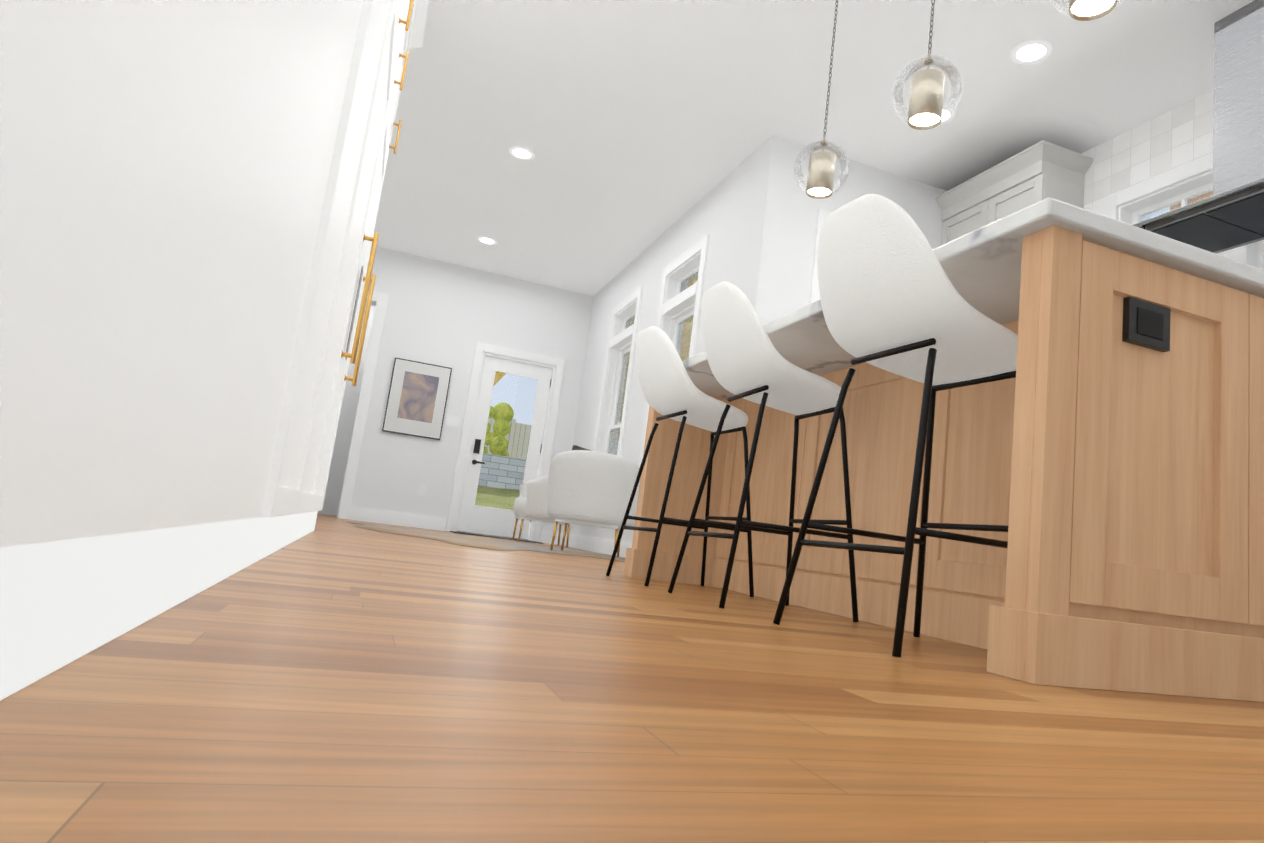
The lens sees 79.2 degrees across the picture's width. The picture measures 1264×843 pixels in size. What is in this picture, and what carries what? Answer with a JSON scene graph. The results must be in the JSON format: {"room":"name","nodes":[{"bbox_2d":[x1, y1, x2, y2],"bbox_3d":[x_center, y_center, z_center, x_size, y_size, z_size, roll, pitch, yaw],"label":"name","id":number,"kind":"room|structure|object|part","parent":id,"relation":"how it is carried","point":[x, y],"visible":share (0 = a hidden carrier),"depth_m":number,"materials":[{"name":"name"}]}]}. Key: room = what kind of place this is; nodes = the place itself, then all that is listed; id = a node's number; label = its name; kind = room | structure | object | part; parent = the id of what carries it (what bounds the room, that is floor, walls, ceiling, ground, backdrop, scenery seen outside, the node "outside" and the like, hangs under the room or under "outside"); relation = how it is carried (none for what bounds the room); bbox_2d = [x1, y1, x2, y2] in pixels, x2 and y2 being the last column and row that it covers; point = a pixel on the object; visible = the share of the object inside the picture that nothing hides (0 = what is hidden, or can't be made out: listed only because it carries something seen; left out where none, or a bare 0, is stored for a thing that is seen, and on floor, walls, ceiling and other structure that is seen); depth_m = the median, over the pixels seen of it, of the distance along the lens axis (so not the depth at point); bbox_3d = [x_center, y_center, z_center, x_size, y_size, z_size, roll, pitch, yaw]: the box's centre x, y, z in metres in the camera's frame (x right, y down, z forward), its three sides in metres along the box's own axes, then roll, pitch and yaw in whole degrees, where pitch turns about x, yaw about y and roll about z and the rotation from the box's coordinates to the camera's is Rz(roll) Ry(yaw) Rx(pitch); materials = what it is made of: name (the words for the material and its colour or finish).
{"room":"kitchen","nodes":[
{"label":"kitchen","id":0,"kind":"room"},
{"bbox_2d":[318,245,593,541],"bbox_3d":[-2.102,-0.342,8.644,3.020,3.100,0.200,10,-9,-18],"label":"wall","id":1,"kind":"structure","parent":0,"point":[437,312],"depth_m":8.61,"materials":[{"name":"paint"}]},
{"bbox_2d":[348,506,446,530],"bbox_3d":[-2.516,1.050,8.226,1.010,0.140,0.019,10,-9,-18],"label":"baseboard","id":2,"kind":"structure","parent":1,"relation":"attached to","point":[356,513],"depth_m":8.21,"materials":[{"name":"white paint"}]},
{"bbox_2d":[382,358,451,439],"bbox_3d":[-2.363,-0.247,8.415,0.620,0.820,0.032,10,-9,-18],"label":"picture frame","id":3,"kind":"object","parent":1,"relation":"attached to","point":[417,399],"visible":0.98,"depth_m":8.40,"materials":[{"name":"grey"}]},
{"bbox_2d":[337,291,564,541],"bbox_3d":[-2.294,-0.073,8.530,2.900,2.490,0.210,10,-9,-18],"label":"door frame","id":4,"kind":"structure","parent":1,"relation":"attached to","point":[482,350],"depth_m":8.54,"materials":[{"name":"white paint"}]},
{"bbox_2d":[445,415,459,427],"bbox_3d":[-2.008,-0.001,8.530,0.140,0.120,0.006,10,-9,-18],"label":"light switch","id":5,"kind":"object","parent":1,"relation":"attached to","point":[452,421],"depth_m":8.53,"materials":[{"name":"white paint"}]},
{"bbox_2d":[457,356,551,538],"bbox_3d":[-1.429,0.293,8.731,0.818,2.004,0.105,10,-9,-18],"label":"glazed door","id":6,"kind":"structure","parent":1,"relation":"in","point":[474,518],"depth_m":8.70,"materials":[{"name":"white paint"}]},
{"bbox_2d":[0,513,1263,842],"bbox_3d":[0.029,0.896,4.491,4.850,0.060,11.950,10,-9,-18],"label":"floor","id":7,"kind":"structure","parent":0,"point":[330,679],"depth_m":0.68,"materials":[{"name":"brown wood"}]},
{"bbox_2d":[0,0,379,700],"bbox_3d":[-0.443,-1.279,0.372,0.648,2.835,3.295,10,-9,-18],"label":"cabinet","id":8,"kind":"object","parent":7,"relation":"on","point":[190,192],"depth_m":0.70,"materials":[{"name":"white paint"}]},
{"bbox_2d":[276,0,399,550],"bbox_3d":[-1.110,-1.073,2.247,0.648,2.835,0.858,10,-9,-18],"label":"tall cabinet","id":9,"kind":"object","parent":7,"relation":"on","point":[292,520],"depth_m":2.54,"materials":[{"name":"white paint"}]},
{"bbox_2d":[300,0,411,537],"bbox_3d":[-1.369,-0.992,2.976,0.648,2.835,1.003,10,-9,-18],"label":"tall cabinet","id":10,"kind":"object","parent":7,"relation":"on","point":[313,506],"depth_m":3.40,"materials":[{"name":"white paint"}]},
{"bbox_2d":[316,0,415,517],"bbox_3d":[-1.639,-0.909,3.736,0.648,2.835,0.925,10,-9,-18],"label":"tall cabinet","id":11,"kind":"object","parent":7,"relation":"on","point":[407,43],"depth_m":4.09,"materials":[{"name":"white paint"}]},
{"bbox_2d":[346,521,624,561],"bbox_3d":[-1.139,0.974,6.176,2.271,0.007,3.380,10,-9,-18],"label":"cowhide rug","id":12,"kind":"object","parent":7,"relation":"on","point":[492,543],"visible":0.83,"depth_m":5.76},
{"bbox_2d":[512,475,570,547],"bbox_3d":[-0.832,0.794,7.586,0.677,0.845,0.760,10,-9,-18],"label":"armchair","id":13,"kind":"object","parent":12,"relation":"on","point":[530,502],"visible":0.44,"depth_m":7.24,"materials":[{"name":"white fabric"}]},
{"bbox_2d":[547,445,639,557],"bbox_3d":[-0.296,0.631,5.972,0.758,0.807,0.701,10,-9,-18],"label":"armchair","id":14,"kind":"object","parent":12,"relation":"on","point":[586,487],"visible":0.88,"depth_m":5.70,"materials":[{"name":"white fabric"}]},
{"bbox_2d":[450,531,542,543],"bbox_3d":[-1.477,1.259,8.304,0.950,0.011,0.475,10,-9,-18],"label":"door mat","id":15,"kind":"object","parent":7,"relation":"on","point":[495,537],"visible":1,"depth_m":8.14,"materials":[{"name":"grey fabric"}]},
{"bbox_2d":[606,326,753,596],"bbox_3d":[0.222,0.163,3.175,0.534,1.027,0.462,10,-9,-18],"label":"stool","id":16,"kind":"object","parent":7,"relation":"on","point":[670,389],"visible":0.92,"depth_m":3.08,"materials":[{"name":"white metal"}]},
{"bbox_3d":[0.241,-0.169,3.214,0.491,0.369,0.453,10,-9,-18],"label":"seat","id":17,"kind":"part","parent":16,"relation":"part of","materials":[{"name":"white plastic"}]},
{"bbox_2d":[668,281,858,621],"bbox_3d":[0.446,0.093,2.544,0.534,1.027,0.462,10,-9,-18],"label":"stool","id":18,"kind":"object","parent":7,"relation":"on","point":[747,360],"visible":0.98,"depth_m":2.45,"materials":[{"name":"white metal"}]},
{"bbox_3d":[0.463,-0.238,2.591,0.491,0.369,0.453,10,-9,-18],"label":"seat","id":19,"kind":"part","parent":18,"relation":"part of","materials":[{"name":"white plastic"}]},
{"bbox_2d":[773,194,1017,656],"bbox_3d":[0.684,0.018,1.860,0.524,1.026,0.442,11,-9,-21],"label":"stool","id":20,"kind":"object","parent":7,"relation":"on","point":[893,300],"visible":0.94,"depth_m":1.79,"materials":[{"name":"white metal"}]},
{"bbox_3d":[0.709,-0.313,1.901,0.493,0.369,0.454,10,-9,-18],"label":"seat","id":21,"kind":"part","parent":20,"relation":"part of","materials":[{"name":"white plastic"}]},
{"bbox_2d":[623,209,1263,701],"bbox_3d":[0.921,0.247,2.647,1.138,0.874,2.252,10,-9,-18],"label":"kitchen island","id":22,"kind":"object","parent":7,"relation":"on","point":[1101,455],"depth_m":1.59,"materials":[{"name":"brown wood"}]},
{"bbox_2d":[682,197,1263,368],"bbox_3d":[0.972,-0.202,2.717,1.170,0.040,2.270,10,-9,-18],"label":"island countertop","id":23,"kind":"structure","parent":22,"relation":"on","point":[1039,211],"depth_m":1.61,"materials":[{"name":"white stone"}]},
{"bbox_2d":[558,135,801,541],"bbox_3d":[0.129,-0.293,7.138,0.200,3.100,4.500,10,-9,-18],"label":"wall","id":24,"kind":"structure","parent":0,"point":[754,215],"depth_m":5.84,"materials":[{"name":"paint"}]},
{"bbox_2d":[556,532,631,557],"bbox_3d":[-0.122,1.129,6.775,0.019,0.140,4.319,10,-9,-18],"label":"baseboard","id":25,"kind":"structure","parent":24,"relation":"attached to","point":[597,545],"depth_m":7.43,"materials":[{"name":"white paint"}]},
{"bbox_2d":[593,286,642,455],"bbox_3d":[-0.117,-0.144,7.701,0.235,2.260,0.930,10,-9,-18],"label":"window","id":26,"kind":"structure","parent":24,"relation":"in","point":[617,383],"depth_m":7.99,"materials":[{"name":"white paint"}]},
{"bbox_2d":[639,235,708,465],"bbox_3d":[0.383,-0.299,6.296,0.235,2.260,0.930,10,-9,-18],"label":"window","id":27,"kind":"structure","parent":24,"relation":"in","point":[679,310],"depth_m":6.50,"materials":[{"name":"white paint"}]},
{"bbox_2d":[373,0,1253,295],"bbox_3d":[0.412,-2.124,4.959,5.250,0.100,12.350,10,-9,-18],"label":"ceiling","id":28,"kind":"structure","parent":0,"point":[637,126],"depth_m":4.84,"materials":[{"name":"paint"}]},
{"bbox_2d":[477,237,496,244],"bbox_3d":[-1.493,-1.861,7.865,0.199,0.006,0.199,2,-10,32],"label":"recessed light","id":29,"kind":"object","parent":28,"relation":"in","point":[486,240],"depth_m":7.86,"materials":[{"name":"white plastic"}]},
{"bbox_2d":[509,146,534,159],"bbox_3d":[-0.857,-2.081,5.928,0.199,0.006,0.199,2,-10,32],"label":"recessed light","id":30,"kind":"object","parent":28,"relation":"in","point":[524,153],"depth_m":5.92,"materials":[{"name":"white plastic"}]},
{"bbox_2d":[794,0,848,198],"bbox_3d":[0.934,-1.622,3.601,0.250,1.166,0.250,10,-9,-18],"label":"pendant light","id":31,"kind":"object","parent":28,"relation":"hanging from","point":[820,183],"visible":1,"depth_m":3.54,"materials":[{"name":"clear glass"}]},
{"bbox_3d":[0.878,-1.178,3.532,0.250,0.234,0.250,10,-9,-18],"label":"globe","id":32,"kind":"part","parent":31,"relation":"part of","materials":[{"name":"clear glass"}]},
{"bbox_2d":[892,0,962,129],"bbox_3d":[1.167,-1.694,2.945,0.250,1.166,0.250,10,-9,-18],"label":"pendant light","id":33,"kind":"object","parent":28,"relation":"hanging from","point":[927,110],"visible":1,"depth_m":2.87,"materials":[{"name":"clear glass"}]},
{"bbox_3d":[1.111,-1.250,2.876,0.250,0.234,0.250,10,-9,-18],"label":"globe","id":34,"kind":"part","parent":33,"relation":"part of","materials":[{"name":"clear glass"}]},
{"bbox_2d":[940,111,954,123],"bbox_3d":[1.909,-1.909,4.769,0.199,0.006,0.199,11,-10,-24],"label":"recessed light","id":35,"kind":"object","parent":28,"relation":"in","point":[952,115],"depth_m":4.78,"materials":[{"name":"white plastic"}]},
{"bbox_2d":[1010,40,1051,63],"bbox_3d":[2.146,-1.983,4.104,0.199,0.006,0.199,15,-12,-42],"label":"recessed light","id":36,"kind":"object","parent":28,"relation":"in","point":[1027,52],"depth_m":4.10,"materials":[{"name":"white plastic"}]},
{"bbox_2d":[1050,0,1123,20],"bbox_3d":[1.401,-1.766,2.289,0.250,1.166,0.250,10,-9,-18],"label":"pendant light","id":37,"kind":"object","parent":28,"relation":"hanging from","point":[1084,10],"visible":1,"depth_m":2.23,"materials":[{"name":"clear glass"}]},
{"bbox_2d":[786,144,946,314],"bbox_3d":[1.696,-0.362,5.409,1.560,3.100,0.200,10,-9,-18],"label":"wall","id":38,"kind":"structure","parent":0,"point":[917,198],"depth_m":5.39,"materials":[{"name":"paint"}]},
{"bbox_2d":[809,209,831,303],"bbox_3d":[1.508,-0.696,5.349,0.720,1.430,0.235,10,-9,-18],"label":"window","id":39,"kind":"structure","parent":38,"relation":"in","point":[822,215],"depth_m":5.21,"materials":[{"name":"white paint"}]},
{"bbox_2d":[1081,89,1213,214],"bbox_3d":[3.569,-0.535,2.759,0.200,3.100,6.450,10,-9,-18],"label":"wall","id":40,"kind":"structure","parent":0,"point":[1181,135],"depth_m":4.51,"materials":[{"name":"tile"}]},
{"bbox_2d":[935,140,1092,244],"bbox_3d":[2.499,-0.906,5.139,0.423,1.555,0.947,10,-9,-18],"label":"upper cabinet","id":41,"kind":"object","parent":40,"relation":"attached to","point":[1036,173],"visible":0.15,"depth_m":4.99,"materials":[{"name":"white paint"}]},
{"bbox_2d":[1103,153,1263,269],"bbox_3d":[3.295,-0.755,3.604,0.235,1.500,2.250,10,-9,-18],"label":"kitchen window","id":42,"kind":"structure","parent":40,"relation":"in","point":[1182,193],"depth_m":4.38,"materials":[{"name":"white paint"}]},
{"bbox_2d":[1133,0,1263,253],"bbox_3d":[2.954,-1.443,3.553,0.575,1.029,0.910,10,-9,-18],"label":"extractor hood","id":43,"kind":"object","parent":40,"relation":"attached to","point":[1228,215],"visible":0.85,"depth_m":3.57,"materials":[{"name":"silver metal"}]},
{"label":"outside","id":44,"kind":"structure","parent":0,"visible":0},
{"bbox_2d":[464,453,525,538],"bbox_3d":[-0.676,0.466,11.357,24.000,3.094,34.000,10,-9,-18],"label":"ground","id":45,"kind":"structure","parent":44,"point":[488,480],"depth_m":12.14,"materials":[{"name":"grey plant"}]},
{"bbox_2d":[483,191,1212,459],"bbox_3d":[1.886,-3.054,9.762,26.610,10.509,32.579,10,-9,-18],"label":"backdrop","id":46,"kind":"structure","parent":44,"point":[502,420],"depth_m":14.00,"materials":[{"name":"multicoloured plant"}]}
]}

